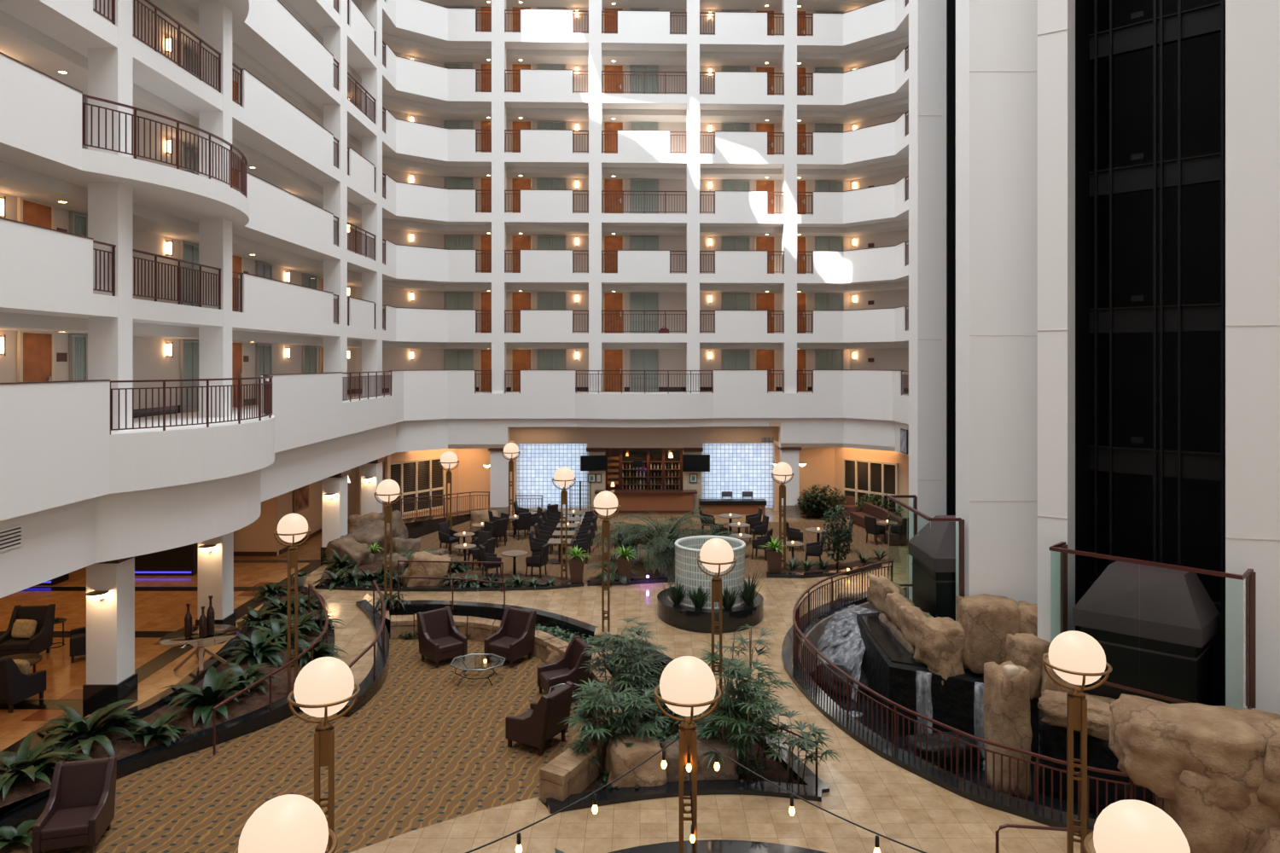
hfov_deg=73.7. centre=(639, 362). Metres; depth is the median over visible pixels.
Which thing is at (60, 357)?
room sign
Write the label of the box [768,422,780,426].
ceiling
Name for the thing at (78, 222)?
window
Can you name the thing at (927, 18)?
wall
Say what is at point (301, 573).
potted plant
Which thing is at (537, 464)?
glass wall
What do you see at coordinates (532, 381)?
parapet
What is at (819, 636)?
wall
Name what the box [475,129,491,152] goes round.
balcony railing
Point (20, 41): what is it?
soffit
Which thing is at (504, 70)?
balcony railing
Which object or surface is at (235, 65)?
balcony railing
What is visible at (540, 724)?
armchair
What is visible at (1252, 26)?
wall
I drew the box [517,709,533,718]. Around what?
seat cushion
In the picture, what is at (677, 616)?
kerb
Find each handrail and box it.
[212,583,328,755]
[344,580,385,710]
[397,560,503,592]
[397,576,506,613]
[766,721,817,785]
[995,824,1093,852]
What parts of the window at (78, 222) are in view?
pane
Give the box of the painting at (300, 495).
[293,484,308,513]
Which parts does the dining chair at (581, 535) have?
armrest, armrest, backrest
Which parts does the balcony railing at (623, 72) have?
rail, handrail, rail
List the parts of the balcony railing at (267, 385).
post, post, rail, rail, handrail, post, post, post, post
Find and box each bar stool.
[721,491,732,499]
[742,491,752,499]
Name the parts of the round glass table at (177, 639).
leg, glass, leg, leg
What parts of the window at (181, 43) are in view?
pane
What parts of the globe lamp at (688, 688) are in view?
post, post, globe, post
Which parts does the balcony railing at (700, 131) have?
handrail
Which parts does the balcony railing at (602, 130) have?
handrail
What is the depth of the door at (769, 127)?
42.26 m
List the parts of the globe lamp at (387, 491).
post, globe, post, post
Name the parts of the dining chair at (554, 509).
backrest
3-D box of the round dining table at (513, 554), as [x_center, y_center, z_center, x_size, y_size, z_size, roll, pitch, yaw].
[-4.298,6.910,29.238,0.880,0.780,0.880,0,0,0]
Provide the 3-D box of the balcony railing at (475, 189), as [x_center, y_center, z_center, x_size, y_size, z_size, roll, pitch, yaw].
[-7.280,-7.505,39.730,0.749,1.070,0.060,0,0,-2]
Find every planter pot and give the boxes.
[568,557,584,582]
[616,556,632,585]
[765,548,782,572]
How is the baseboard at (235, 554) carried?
attached to the wall at (258, 536)
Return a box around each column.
[82,555,139,715]
[87,0,132,431]
[195,531,235,643]
[198,3,232,417]
[320,470,350,564]
[323,0,347,401]
[360,457,384,516]
[361,0,382,397]
[488,448,509,517]
[491,0,506,393]
[588,0,602,393]
[686,0,699,393]
[777,446,801,517]
[782,0,797,393]
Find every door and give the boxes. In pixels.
[17,197,54,229]
[17,331,54,382]
[232,77,238,104]
[232,165,238,191]
[232,253,243,311]
[232,341,243,407]
[319,277,323,290]
[319,346,323,372]
[479,5,491,32]
[479,63,491,92]
[479,120,491,152]
[479,177,491,212]
[479,234,491,273]
[479,291,491,332]
[479,349,491,391]
[511,5,532,32]
[511,63,532,92]
[511,120,532,152]
[511,177,532,212]
[511,234,532,273]
[511,291,532,333]
[511,349,532,391]
[602,7,624,33]
[602,64,624,93]
[602,121,624,153]
[602,178,624,213]
[602,235,624,273]
[602,291,624,333]
[602,349,624,391]
[754,9,775,35]
[754,66,775,95]
[754,122,775,154]
[754,179,775,214]
[754,235,775,273]
[754,292,775,333]
[754,349,775,390]
[797,10,807,35]
[797,66,807,95]
[797,122,807,155]
[797,180,807,214]
[797,236,807,273]
[797,292,807,333]
[797,349,807,390]
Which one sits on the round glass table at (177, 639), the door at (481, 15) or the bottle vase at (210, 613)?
the bottle vase at (210, 613)
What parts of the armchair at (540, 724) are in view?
leg, armrest, leg, armrest, seat, backrest, leg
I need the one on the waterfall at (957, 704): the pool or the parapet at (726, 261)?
the pool
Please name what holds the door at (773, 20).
in the wall at (392, 358)
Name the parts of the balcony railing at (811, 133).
handrail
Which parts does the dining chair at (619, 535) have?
backrest, armrest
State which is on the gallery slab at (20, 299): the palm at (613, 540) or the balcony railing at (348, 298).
the balcony railing at (348, 298)
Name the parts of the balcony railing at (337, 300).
post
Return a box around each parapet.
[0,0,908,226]
[0,52,82,147]
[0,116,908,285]
[0,217,93,293]
[0,379,110,449]
[75,0,93,11]
[238,68,333,165]
[238,172,333,244]
[238,273,333,324]
[249,0,333,86]
[260,372,343,413]
[327,0,333,7]
[347,0,374,54]
[347,147,374,191]
[347,296,374,329]
[383,44,475,92]
[383,109,475,152]
[383,174,475,212]
[383,239,475,273]
[383,305,476,332]
[385,0,475,31]
[389,369,475,395]
[520,8,572,33]
[520,69,572,93]
[520,128,572,152]
[520,189,572,213]
[520,249,572,273]
[520,309,572,333]
[520,369,575,393]
[617,10,669,34]
[617,129,669,153]
[617,250,669,273]
[712,369,767,393]
[715,11,767,35]
[715,70,767,95]
[715,130,767,154]
[715,190,767,214]
[715,250,767,273]
[715,309,767,333]
[812,0,907,36]
[812,48,907,95]
[812,112,907,155]
[812,177,907,215]
[812,241,907,273]
[812,306,907,333]
[812,369,903,395]
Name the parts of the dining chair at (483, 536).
seat, armrest, backrest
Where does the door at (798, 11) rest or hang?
in the wall at (392, 358)
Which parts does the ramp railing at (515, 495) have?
rail, handrail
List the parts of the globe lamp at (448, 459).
post, post, globe, post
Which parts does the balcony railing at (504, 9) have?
handrail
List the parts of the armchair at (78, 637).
armrest, armrest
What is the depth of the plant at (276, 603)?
24.84 m
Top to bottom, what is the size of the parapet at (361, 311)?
1.095 m
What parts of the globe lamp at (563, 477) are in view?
post, globe, post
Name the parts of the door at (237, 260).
frame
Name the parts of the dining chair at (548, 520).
backrest, armrest, armrest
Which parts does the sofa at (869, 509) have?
backrest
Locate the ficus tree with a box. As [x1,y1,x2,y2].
[818,505,855,569]
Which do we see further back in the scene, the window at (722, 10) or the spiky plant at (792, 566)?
the window at (722, 10)
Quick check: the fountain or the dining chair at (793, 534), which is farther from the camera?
the dining chair at (793, 534)
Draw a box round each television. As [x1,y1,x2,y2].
[580,455,607,471]
[632,459,642,467]
[682,454,709,471]
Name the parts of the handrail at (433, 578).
post, post, post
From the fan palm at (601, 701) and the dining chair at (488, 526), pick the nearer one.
the fan palm at (601, 701)
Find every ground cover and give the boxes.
[399,626,765,790]
[535,623,649,676]
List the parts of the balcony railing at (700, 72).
handrail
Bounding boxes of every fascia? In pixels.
[0,391,908,521]
[0,418,509,598]
[507,418,780,427]
[779,418,908,456]
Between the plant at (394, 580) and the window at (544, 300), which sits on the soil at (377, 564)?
the plant at (394, 580)
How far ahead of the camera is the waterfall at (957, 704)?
19.81 m
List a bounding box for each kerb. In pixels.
[0,583,287,817]
[314,581,584,591]
[337,599,389,717]
[391,599,829,793]
[546,779,821,814]
[587,576,674,586]
[608,839,827,852]
[657,587,763,634]
[766,562,882,578]
[781,591,1096,835]
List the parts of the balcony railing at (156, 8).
post, rail, rail, post, handrail, post, post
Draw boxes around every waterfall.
[831,614,858,664]
[856,612,1038,771]
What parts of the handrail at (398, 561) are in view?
post, post, post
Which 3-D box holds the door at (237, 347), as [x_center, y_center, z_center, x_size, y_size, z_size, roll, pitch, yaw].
[-12.992,0.375,27.400,0.105,2.110,1.060,0,0,0]
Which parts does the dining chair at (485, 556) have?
backrest, armrest, seat, armrest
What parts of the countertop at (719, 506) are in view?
panel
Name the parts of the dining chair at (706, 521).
backrest, armrest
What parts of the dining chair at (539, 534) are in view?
backrest, armrest, armrest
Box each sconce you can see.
[0,196,5,218]
[0,334,5,355]
[85,590,109,600]
[165,36,173,52]
[165,240,173,255]
[165,342,173,357]
[167,138,173,154]
[197,545,215,552]
[285,271,290,283]
[285,347,290,359]
[323,493,335,499]
[347,286,350,296]
[347,349,350,360]
[362,477,372,482]
[410,174,413,183]
[410,232,413,242]
[410,291,413,301]
[410,350,413,360]
[708,123,711,131]
[708,180,711,189]
[708,237,711,246]
[708,294,711,302]
[708,350,711,360]
[852,180,855,190]
[852,238,855,246]
[852,294,855,302]
[852,350,855,360]
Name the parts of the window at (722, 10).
pane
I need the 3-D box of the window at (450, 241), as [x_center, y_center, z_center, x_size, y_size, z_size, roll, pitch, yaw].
[-8.883,-5.210,41.761,1.420,2.080,0.086,0,0,-2]
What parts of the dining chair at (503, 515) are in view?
armrest, backrest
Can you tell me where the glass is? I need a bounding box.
[1088,0,1225,572]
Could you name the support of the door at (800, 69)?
in the wall at (392, 358)
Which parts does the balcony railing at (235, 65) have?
handrail, post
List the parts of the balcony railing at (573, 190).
handrail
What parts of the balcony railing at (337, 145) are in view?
post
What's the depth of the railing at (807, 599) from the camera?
17.20 m
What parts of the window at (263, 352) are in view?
pane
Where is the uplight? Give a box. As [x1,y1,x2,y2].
[645,575,649,582]
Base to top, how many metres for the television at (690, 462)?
0.826 m
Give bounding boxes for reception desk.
[36,573,69,585]
[134,542,197,575]
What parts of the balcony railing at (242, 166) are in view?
post, post, rail, handrail, rail, post, post, post, post, post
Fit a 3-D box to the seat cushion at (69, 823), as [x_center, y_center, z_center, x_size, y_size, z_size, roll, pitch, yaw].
[-9.293,7.530,13.984,0.700,0.160,0.700,0,0,-14]
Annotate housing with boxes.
[934,515,955,517]
[1082,564,1179,703]
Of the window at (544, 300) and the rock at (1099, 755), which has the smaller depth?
the rock at (1099, 755)
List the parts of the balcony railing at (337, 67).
post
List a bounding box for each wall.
[0,10,354,409]
[0,583,334,829]
[233,479,322,555]
[347,453,391,520]
[354,0,908,443]
[355,448,458,518]
[389,613,622,803]
[458,426,835,511]
[516,443,588,508]
[701,437,773,508]
[798,602,881,674]
[835,447,908,495]
[908,0,946,517]
[955,0,1075,769]
[1225,0,1279,715]
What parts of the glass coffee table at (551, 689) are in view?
glass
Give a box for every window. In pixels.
[69,211,87,237]
[69,334,87,380]
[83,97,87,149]
[180,43,198,79]
[180,142,198,174]
[180,240,198,307]
[180,339,198,413]
[255,261,272,279]
[255,343,272,404]
[302,273,317,289]
[302,345,317,372]
[384,456,445,515]
[443,5,473,8]
[443,63,473,68]
[443,120,473,128]
[443,177,473,189]
[443,234,473,249]
[443,291,473,309]
[443,349,473,369]
[536,6,565,9]
[536,64,565,69]
[536,121,565,129]
[536,178,565,189]
[536,235,565,250]
[536,292,565,309]
[536,349,565,369]
[629,7,658,11]
[629,64,658,93]
[629,122,658,130]
[629,178,658,213]
[629,235,658,250]
[629,292,658,333]
[629,349,658,391]
[721,9,750,11]
[721,65,750,71]
[721,122,750,131]
[721,179,750,191]
[721,236,750,250]
[721,292,750,309]
[721,349,750,369]
[814,10,843,12]
[814,67,843,72]
[814,123,843,132]
[814,180,843,191]
[814,236,843,250]
[814,292,843,310]
[814,349,843,369]
[842,457,898,510]
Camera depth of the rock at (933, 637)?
19.85 m
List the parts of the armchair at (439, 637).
armrest, backrest, leg, seat, armrest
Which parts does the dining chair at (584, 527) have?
armrest, armrest, backrest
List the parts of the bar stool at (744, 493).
backrest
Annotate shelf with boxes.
[620,461,681,462]
[620,469,681,470]
[620,477,681,477]
[620,483,681,485]
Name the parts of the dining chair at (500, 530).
armrest, seat, backrest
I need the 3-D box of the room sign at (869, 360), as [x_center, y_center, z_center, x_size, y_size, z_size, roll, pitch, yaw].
[11.273,-0.120,41.615,0.320,0.200,0.020,0,0,44]
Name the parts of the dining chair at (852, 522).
backrest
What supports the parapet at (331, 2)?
on the gallery slab at (319, 14)
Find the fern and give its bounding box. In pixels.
[585,561,637,583]
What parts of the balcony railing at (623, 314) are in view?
handrail, rail, rail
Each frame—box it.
[587,473,595,482]
[595,473,601,482]
[689,473,697,482]
[954,0,955,412]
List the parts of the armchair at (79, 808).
armrest, seat, backrest, leg, armrest, leg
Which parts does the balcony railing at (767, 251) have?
handrail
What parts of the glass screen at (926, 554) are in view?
glass panel, glass panel, post, glass panel, rail, glass panel, post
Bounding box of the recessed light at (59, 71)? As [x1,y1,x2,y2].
[57,69,68,74]
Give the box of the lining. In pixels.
[946,0,1225,572]
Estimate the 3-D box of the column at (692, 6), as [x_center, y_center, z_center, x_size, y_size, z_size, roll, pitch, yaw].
[2.499,-9.770,40.278,0.601,22.400,0.630,0,0,0]
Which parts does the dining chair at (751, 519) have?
armrest, armrest, backrest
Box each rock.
[325,534,374,568]
[347,512,379,534]
[349,519,395,560]
[368,510,408,539]
[381,552,408,575]
[389,537,421,557]
[401,551,450,587]
[425,548,449,557]
[469,509,498,532]
[544,645,614,672]
[604,734,667,789]
[661,735,738,782]
[809,659,868,698]
[836,593,861,599]
[866,573,899,613]
[878,612,915,653]
[884,592,913,630]
[897,605,925,646]
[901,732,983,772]
[913,616,965,672]
[927,649,965,685]
[955,593,1020,674]
[983,660,1032,798]
[1002,664,1019,678]
[1005,633,1050,700]
[1018,600,1037,636]
[1037,690,1114,741]
[1037,718,1087,804]
[1040,651,1082,696]
[1079,734,1152,814]
[1108,693,1267,811]
[1108,698,1117,709]
[1152,770,1279,852]
[1234,709,1279,820]
[1250,826,1279,852]
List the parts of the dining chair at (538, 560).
armrest, seat, armrest, backrest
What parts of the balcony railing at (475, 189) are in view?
handrail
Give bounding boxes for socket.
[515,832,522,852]
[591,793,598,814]
[661,750,666,769]
[686,754,692,772]
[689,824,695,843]
[714,751,719,771]
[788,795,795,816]
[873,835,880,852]
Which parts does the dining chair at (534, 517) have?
armrest, backrest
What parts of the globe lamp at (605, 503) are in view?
post, globe, post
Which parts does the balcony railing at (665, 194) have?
rail, handrail, rail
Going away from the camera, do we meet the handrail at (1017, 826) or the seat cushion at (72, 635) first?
the handrail at (1017, 826)
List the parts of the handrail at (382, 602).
post, post, post, post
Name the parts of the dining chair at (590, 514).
armrest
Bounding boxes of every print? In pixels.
[588,474,594,482]
[596,474,600,482]
[690,474,696,482]
[900,430,906,453]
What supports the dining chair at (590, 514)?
on the floor at (431, 541)
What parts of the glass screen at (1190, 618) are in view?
glass panel, glass panel, rail, rail, glass panel, glass panel, post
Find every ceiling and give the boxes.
[448,440,514,448]
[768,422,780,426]
[773,439,890,450]
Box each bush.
[795,492,826,517]
[799,483,849,517]
[853,492,888,511]
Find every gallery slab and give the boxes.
[0,281,908,343]
[180,0,908,168]
[286,0,908,111]
[352,0,908,53]
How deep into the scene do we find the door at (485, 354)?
41.80 m
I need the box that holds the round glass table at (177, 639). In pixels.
[159,624,239,672]
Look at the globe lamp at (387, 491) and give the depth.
25.42 m
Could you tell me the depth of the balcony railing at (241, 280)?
23.19 m
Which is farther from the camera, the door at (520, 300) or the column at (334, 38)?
the door at (520, 300)
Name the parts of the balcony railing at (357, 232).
post, rail, rail, handrail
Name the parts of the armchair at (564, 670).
leg, seat, armrest, armrest, backrest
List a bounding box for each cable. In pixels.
[465,733,684,852]
[686,745,695,852]
[697,737,927,852]
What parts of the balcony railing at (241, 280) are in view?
post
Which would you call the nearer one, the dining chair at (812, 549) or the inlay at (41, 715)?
the inlay at (41, 715)
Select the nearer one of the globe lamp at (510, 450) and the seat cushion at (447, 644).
the seat cushion at (447, 644)
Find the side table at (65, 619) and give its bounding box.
[50,618,66,648]
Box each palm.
[559,678,671,779]
[576,617,673,723]
[588,518,666,559]
[597,509,721,585]
[609,625,657,669]
[649,671,699,727]
[668,523,737,564]
[695,650,797,780]
[698,624,786,733]
[755,706,840,785]
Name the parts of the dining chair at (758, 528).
armrest, seat, armrest, backrest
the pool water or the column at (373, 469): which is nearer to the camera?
the pool water
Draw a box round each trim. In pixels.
[586,447,703,452]
[917,29,1279,541]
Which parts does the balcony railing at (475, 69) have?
handrail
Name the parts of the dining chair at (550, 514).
backrest, armrest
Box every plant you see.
[0,730,78,801]
[0,819,37,849]
[10,738,98,787]
[37,699,140,756]
[54,617,63,621]
[118,708,191,746]
[159,666,250,727]
[217,628,291,668]
[222,663,282,694]
[235,605,279,629]
[244,617,314,649]
[248,581,292,600]
[256,591,310,617]
[257,610,324,637]
[284,591,320,614]
[284,635,349,668]
[290,571,312,580]
[298,610,346,633]
[311,564,356,591]
[321,548,355,573]
[335,564,365,585]
[348,568,387,585]
[364,542,383,552]
[365,591,411,615]
[369,564,402,581]
[380,570,404,587]
[398,549,431,557]
[401,551,411,573]
[436,573,462,586]
[448,558,471,572]
[453,574,477,587]
[465,574,490,591]
[477,570,504,587]
[493,578,516,589]
[507,574,528,587]
[523,577,542,587]
[542,577,559,585]
[554,848,564,852]
[562,546,590,560]
[612,544,635,561]
[662,577,691,605]
[685,586,711,609]
[721,584,744,609]
[738,576,763,605]
[745,568,765,589]
[760,535,786,555]
[781,556,802,570]
[797,558,817,570]
[814,558,835,569]
[852,549,877,563]
[868,545,888,558]
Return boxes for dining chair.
[437,521,460,554]
[467,530,490,566]
[471,521,493,541]
[471,537,495,571]
[478,544,501,577]
[488,509,500,522]
[491,512,509,541]
[491,517,507,547]
[512,512,531,540]
[513,500,529,522]
[523,506,542,535]
[525,543,549,578]
[528,530,548,564]
[534,523,552,554]
[538,515,556,546]
[539,504,558,529]
[542,509,560,538]
[546,503,564,530]
[571,530,590,564]
[576,523,593,554]
[578,515,595,546]
[581,510,597,538]
[583,510,598,531]
[617,531,638,564]
[658,537,677,569]
[698,506,715,534]
[709,516,727,535]
[744,506,762,534]
[749,514,768,542]
[751,528,773,560]
[785,520,803,551]
[804,534,823,563]
[834,522,853,553]
[864,515,885,545]
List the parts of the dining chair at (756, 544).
armrest, seat, armrest, backrest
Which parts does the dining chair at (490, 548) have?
seat, armrest, backrest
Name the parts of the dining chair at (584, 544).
armrest, armrest, backrest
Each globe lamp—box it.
[232,794,337,852]
[273,513,311,695]
[287,657,360,852]
[374,479,401,607]
[438,451,459,548]
[501,442,520,530]
[552,466,575,580]
[591,490,620,632]
[653,656,721,852]
[696,538,737,736]
[770,462,794,570]
[1042,630,1112,852]
[1083,799,1190,852]
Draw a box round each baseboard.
[133,387,811,418]
[233,528,322,556]
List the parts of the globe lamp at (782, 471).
post, post, globe, post, post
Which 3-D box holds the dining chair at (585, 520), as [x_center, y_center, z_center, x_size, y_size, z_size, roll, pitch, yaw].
[-2.125,6.742,35.628,0.688,1.119,0.638,0,0,0]
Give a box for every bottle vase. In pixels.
[184,603,191,637]
[198,605,207,638]
[206,595,214,635]
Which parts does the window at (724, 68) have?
pane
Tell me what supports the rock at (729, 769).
on the soil at (771, 774)
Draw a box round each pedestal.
[378,605,396,634]
[593,628,616,648]
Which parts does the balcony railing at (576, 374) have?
rail, handrail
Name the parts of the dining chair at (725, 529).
backrest, armrest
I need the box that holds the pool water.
[822,690,1099,820]
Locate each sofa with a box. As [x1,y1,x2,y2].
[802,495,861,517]
[849,501,888,543]
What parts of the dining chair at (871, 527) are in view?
backrest, seat, armrest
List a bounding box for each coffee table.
[0,653,42,673]
[449,653,505,686]
[548,683,584,716]
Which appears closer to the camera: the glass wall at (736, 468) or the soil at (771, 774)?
the soil at (771, 774)
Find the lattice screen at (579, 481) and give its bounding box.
[569,481,591,517]
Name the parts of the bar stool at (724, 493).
backrest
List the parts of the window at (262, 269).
pane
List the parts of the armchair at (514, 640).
armrest, seat, backrest, armrest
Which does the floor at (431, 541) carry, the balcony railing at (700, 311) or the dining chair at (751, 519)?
the dining chair at (751, 519)
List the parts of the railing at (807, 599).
post, post, post, post, post, post, post, post, post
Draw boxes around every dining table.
[453,532,474,556]
[453,543,476,570]
[471,523,484,529]
[501,550,527,575]
[508,515,521,536]
[529,507,546,527]
[546,538,571,564]
[552,530,575,554]
[556,523,578,546]
[559,517,581,538]
[563,511,583,531]
[638,539,655,564]
[718,513,742,535]
[727,523,750,533]
[728,533,752,558]
[781,541,803,566]
[805,527,830,551]
[877,520,888,541]
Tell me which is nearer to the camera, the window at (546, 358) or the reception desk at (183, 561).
the reception desk at (183, 561)
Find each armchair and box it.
[0,604,55,657]
[0,657,46,713]
[32,755,116,852]
[69,626,86,663]
[416,606,467,669]
[484,606,536,668]
[505,680,574,756]
[537,635,592,700]
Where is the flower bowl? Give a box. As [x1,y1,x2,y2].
[292,576,307,587]
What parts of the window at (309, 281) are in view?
pane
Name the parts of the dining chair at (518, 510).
backrest, armrest, armrest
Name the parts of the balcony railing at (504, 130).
handrail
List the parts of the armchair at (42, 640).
armrest, seat, backrest, armrest, leg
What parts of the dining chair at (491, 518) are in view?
backrest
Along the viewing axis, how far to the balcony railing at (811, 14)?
40.22 m
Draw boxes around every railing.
[81,93,247,198]
[93,0,115,25]
[93,239,116,296]
[110,375,273,434]
[132,0,221,93]
[132,249,221,309]
[232,61,243,106]
[232,271,243,312]
[333,0,338,12]
[333,58,339,91]
[333,136,339,168]
[333,215,339,246]
[333,294,339,324]
[342,371,392,401]
[347,0,349,24]
[347,71,376,123]
[347,146,349,175]
[347,221,376,261]
[347,296,349,325]
[374,30,376,55]
[374,167,376,192]
[374,302,376,329]
[382,40,385,67]
[382,106,385,133]
[382,172,385,198]
[382,238,385,264]
[382,304,385,330]
[385,491,489,521]
[474,370,491,393]
[475,9,491,32]
[475,69,491,92]
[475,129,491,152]
[475,189,491,212]
[475,250,491,273]
[475,310,491,332]
[504,9,520,32]
[504,69,520,93]
[504,129,520,152]
[504,190,520,213]
[504,250,520,273]
[504,310,520,333]
[504,370,520,393]
[515,494,542,512]
[572,10,588,33]
[572,70,588,93]
[572,130,588,153]
[572,190,588,213]
[572,250,588,273]
[572,310,588,333]
[575,370,713,393]
[601,11,617,33]
[601,70,686,94]
[601,130,617,153]
[601,190,686,214]
[601,250,617,273]
[601,310,686,333]
[669,11,686,34]
[669,131,686,154]
[669,250,686,273]
[699,11,715,34]
[699,71,715,94]
[699,131,715,154]
[699,191,715,214]
[699,250,715,273]
[699,310,715,333]
[767,12,784,35]
[767,72,784,95]
[767,132,784,154]
[767,192,784,214]
[767,250,784,273]
[767,310,784,333]
[767,370,784,393]
[792,561,1163,821]
[796,370,813,393]
[797,13,813,35]
[797,73,813,95]
[797,132,813,155]
[797,192,813,214]
[797,251,813,273]
[797,310,813,333]
[901,371,908,395]
[905,45,908,71]
[905,110,908,136]
[905,175,908,201]
[905,240,908,266]
[905,305,908,331]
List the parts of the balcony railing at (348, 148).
post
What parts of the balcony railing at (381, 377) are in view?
post, post, rail, rail, handrail, post, post, post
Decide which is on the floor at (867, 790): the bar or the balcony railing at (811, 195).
the bar
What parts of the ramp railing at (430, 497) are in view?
rail, rail, handrail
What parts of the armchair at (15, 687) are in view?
backrest, leg, leg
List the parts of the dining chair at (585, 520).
armrest, armrest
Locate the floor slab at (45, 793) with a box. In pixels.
[0,634,539,817]
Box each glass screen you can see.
[886,494,964,621]
[1049,541,1256,709]
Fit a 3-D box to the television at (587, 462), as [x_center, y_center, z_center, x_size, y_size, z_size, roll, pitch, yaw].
[-2.258,4.873,41.450,1.322,0.743,0.374,0,0,-10]
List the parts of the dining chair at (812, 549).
seat, armrest, armrest, backrest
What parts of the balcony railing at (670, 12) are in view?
handrail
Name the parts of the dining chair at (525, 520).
armrest, seat, backrest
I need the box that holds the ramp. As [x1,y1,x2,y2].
[402,508,488,539]
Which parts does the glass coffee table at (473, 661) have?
glass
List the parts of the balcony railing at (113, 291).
rail, rail, handrail, post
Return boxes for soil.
[0,590,322,808]
[318,559,570,586]
[389,633,800,806]
[588,571,674,580]
[667,596,745,608]
[767,556,878,573]
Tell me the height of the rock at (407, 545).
1.140 m
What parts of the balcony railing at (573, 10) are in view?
handrail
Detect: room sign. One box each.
[56,227,67,232]
[56,352,67,361]
[243,355,248,361]
[867,243,873,247]
[867,300,873,304]
[867,358,873,362]
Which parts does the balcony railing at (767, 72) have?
handrail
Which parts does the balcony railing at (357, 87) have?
post, rail, rail, handrail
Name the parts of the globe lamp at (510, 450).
post, globe, post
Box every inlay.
[0,559,324,753]
[21,581,278,721]
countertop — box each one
[594,489,697,494]
[594,489,697,514]
[698,499,766,505]
[698,499,766,514]
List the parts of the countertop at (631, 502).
kick rail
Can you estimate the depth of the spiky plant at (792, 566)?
29.85 m
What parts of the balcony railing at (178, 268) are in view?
post, rail, rail, handrail, post, post, post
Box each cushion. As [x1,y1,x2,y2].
[0,635,34,651]
[11,619,36,638]
[12,659,30,674]
[40,805,97,840]
[70,633,86,638]
[433,635,463,653]
[488,636,517,653]
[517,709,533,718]
[539,668,570,687]
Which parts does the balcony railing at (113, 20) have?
rail, post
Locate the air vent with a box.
[0,524,23,552]
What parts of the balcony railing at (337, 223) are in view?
post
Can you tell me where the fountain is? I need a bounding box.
[674,535,745,609]
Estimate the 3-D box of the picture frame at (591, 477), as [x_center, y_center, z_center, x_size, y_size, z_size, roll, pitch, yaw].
[-2.348,5.630,41.547,0.374,0.416,0.047,0,0,0]
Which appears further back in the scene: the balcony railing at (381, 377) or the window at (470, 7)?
the window at (470, 7)
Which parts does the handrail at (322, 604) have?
post, post, post, post, post, post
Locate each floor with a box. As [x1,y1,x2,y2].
[0,528,348,751]
[0,638,601,852]
[303,508,1096,852]
[418,519,888,583]
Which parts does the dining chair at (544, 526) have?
backrest, armrest, armrest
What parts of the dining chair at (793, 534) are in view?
backrest, armrest, seat, armrest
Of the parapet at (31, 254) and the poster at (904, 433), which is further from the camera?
the poster at (904, 433)
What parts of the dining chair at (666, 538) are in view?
backrest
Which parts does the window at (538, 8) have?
pane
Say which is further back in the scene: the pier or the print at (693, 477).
the pier
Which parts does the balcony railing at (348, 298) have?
post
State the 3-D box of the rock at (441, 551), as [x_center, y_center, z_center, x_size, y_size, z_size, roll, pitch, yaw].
[-7.338,7.121,30.571,1.057,0.884,0.796,0,0,30]
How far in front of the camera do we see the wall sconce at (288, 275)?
31.36 m
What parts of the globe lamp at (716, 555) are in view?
post, globe, post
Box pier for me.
[588,450,701,511]
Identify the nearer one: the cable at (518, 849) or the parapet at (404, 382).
the cable at (518, 849)
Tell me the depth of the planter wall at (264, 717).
17.54 m
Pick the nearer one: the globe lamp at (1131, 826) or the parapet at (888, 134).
the globe lamp at (1131, 826)
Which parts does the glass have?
guide rail, guide rail, guide rail, guide rail, guide rail, guide rail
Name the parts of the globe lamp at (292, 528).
post, post, globe, post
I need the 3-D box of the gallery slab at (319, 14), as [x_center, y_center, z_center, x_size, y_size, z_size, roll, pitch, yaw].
[0.325,-12.355,18.324,27.150,0.430,48.648,0,0,0]
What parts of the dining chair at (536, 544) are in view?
backrest, seat, armrest, armrest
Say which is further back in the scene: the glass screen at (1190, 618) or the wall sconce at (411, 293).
the wall sconce at (411, 293)
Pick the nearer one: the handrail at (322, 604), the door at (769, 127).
the handrail at (322, 604)
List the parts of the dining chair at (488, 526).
armrest, backrest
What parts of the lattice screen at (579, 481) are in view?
lattice panel, lattice panel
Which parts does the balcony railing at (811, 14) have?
handrail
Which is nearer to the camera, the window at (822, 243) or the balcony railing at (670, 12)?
the balcony railing at (670, 12)
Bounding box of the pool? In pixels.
[860,615,927,668]
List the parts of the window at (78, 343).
pane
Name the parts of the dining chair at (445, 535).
backrest, armrest, seat, armrest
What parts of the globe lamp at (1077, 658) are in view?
post, post, globe, post, post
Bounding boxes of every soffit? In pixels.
[0,9,908,236]
[0,161,908,292]
[0,312,908,349]
[132,0,908,180]
[279,0,908,123]
[382,32,908,67]
[422,0,882,11]
[587,426,702,448]
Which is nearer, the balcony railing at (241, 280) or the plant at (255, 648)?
the plant at (255, 648)
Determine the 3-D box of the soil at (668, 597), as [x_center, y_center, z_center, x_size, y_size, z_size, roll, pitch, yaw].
[2.061,6.970,25.100,3.120,0.001,3.120,0,0,0]
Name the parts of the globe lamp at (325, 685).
post, post, globe, post, post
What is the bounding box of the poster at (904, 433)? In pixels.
[900,428,907,454]

